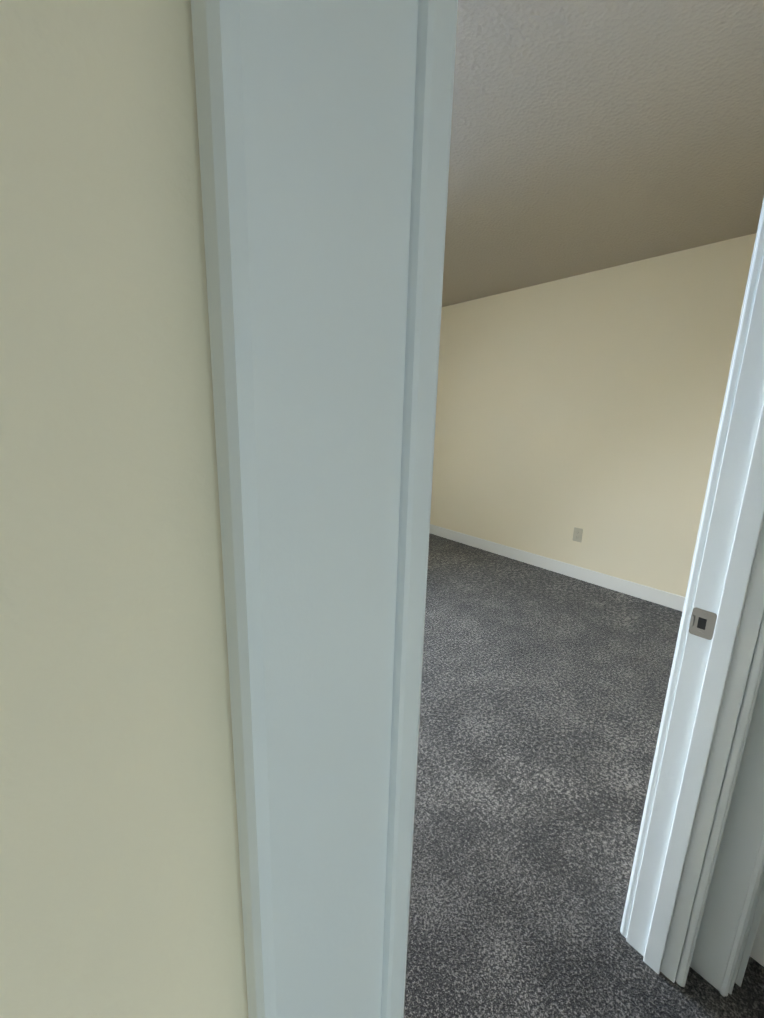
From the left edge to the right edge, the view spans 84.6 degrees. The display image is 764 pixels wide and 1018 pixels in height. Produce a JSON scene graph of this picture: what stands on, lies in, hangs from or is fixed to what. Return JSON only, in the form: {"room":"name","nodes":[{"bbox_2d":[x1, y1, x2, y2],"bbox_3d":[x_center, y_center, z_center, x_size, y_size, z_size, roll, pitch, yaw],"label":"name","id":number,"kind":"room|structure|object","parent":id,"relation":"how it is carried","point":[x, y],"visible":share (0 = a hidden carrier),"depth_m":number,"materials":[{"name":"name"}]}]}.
{"room":"hallway","nodes":[
{"label":"hallway","id":0,"kind":"room"},
{"bbox_2d":[0,0,165,1017],"bbox_3d":[-1.302,-0.266,1.455,0.120,2.440,3.746,-9,16,-39],"label":"wall","id":1,"kind":"structure","parent":0,"point":[78,936],"depth_m":0.08,"materials":[{"name":"paint"}]},
{"bbox_2d":[49,0,247,1017],"bbox_3d":[1.288,-0.153,1.270,3.593,2.440,0.108,-9,16,-39],"label":"wall","id":2,"kind":"structure","parent":0,"point":[126,78],"depth_m":0.09,"materials":[{"name":"paint"}]},
{"bbox_2d":[191,0,763,1017],"bbox_3d":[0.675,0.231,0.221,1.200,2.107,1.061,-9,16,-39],"label":"door frame","id":3,"kind":"structure","parent":2,"relation":"attached to","point":[325,140],"depth_m":0.10,"materials":[{"name":"paint"}]},
{"bbox_2d":[403,533,763,1017],"bbox_3d":[-0.036,0.963,1.850,5.313,0.060,5.326,-9,16,-39],"label":"floor","id":4,"kind":"structure","parent":0,"point":[543,696],"depth_m":1.50,"materials":[{"name":"carpet"}]},
{"bbox_2d":[430,233,756,596],"bbox_3d":[1.880,-0.565,3.226,0.120,2.440,5.076,-9,16,-39],"label":"wall","id":5,"kind":"structure","parent":0,"point":[536,387],"depth_m":3.33,"materials":[{"name":"paint"}]},
{"bbox_2d":[429,524,684,611],"bbox_3d":[1.389,0.464,3.909,0.013,0.110,3.475,-9,16,-39],"label":"baseboard","id":6,"kind":"structure","parent":5,"relation":"attached to","point":[660,597],"depth_m":3.61,"materials":[{"name":"paint"}]},
{"bbox_2d":[573,527,582,541],"bbox_3d":[1.653,0.218,3.546,0.008,0.117,0.072,-9,16,-39],"label":"electrical outlet","id":7,"kind":"object","parent":5,"relation":"attached to","point":[577,534],"visible":1,"depth_m":3.54,"materials":[{"name":"beige plastic"}]},
{"bbox_2d":[442,0,763,306],"bbox_3d":[0.033,-1.488,1.312,5.313,0.080,5.326,-9,16,-39],"label":"ceiling","id":8,"kind":"structure","parent":0,"point":[587,136],"depth_m":1.69,"materials":[{"name":"beige paint"}]},
{"bbox_2d":[750,908,763,966],"bbox_3d":[1.264,0.091,1.059,0.775,2.030,0.035,-8,16,-37],"label":"hall door","id":9,"kind":"structure","parent":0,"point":[757,953],"depth_m":1.03,"materials":[{"name":"paint"}]}
]}

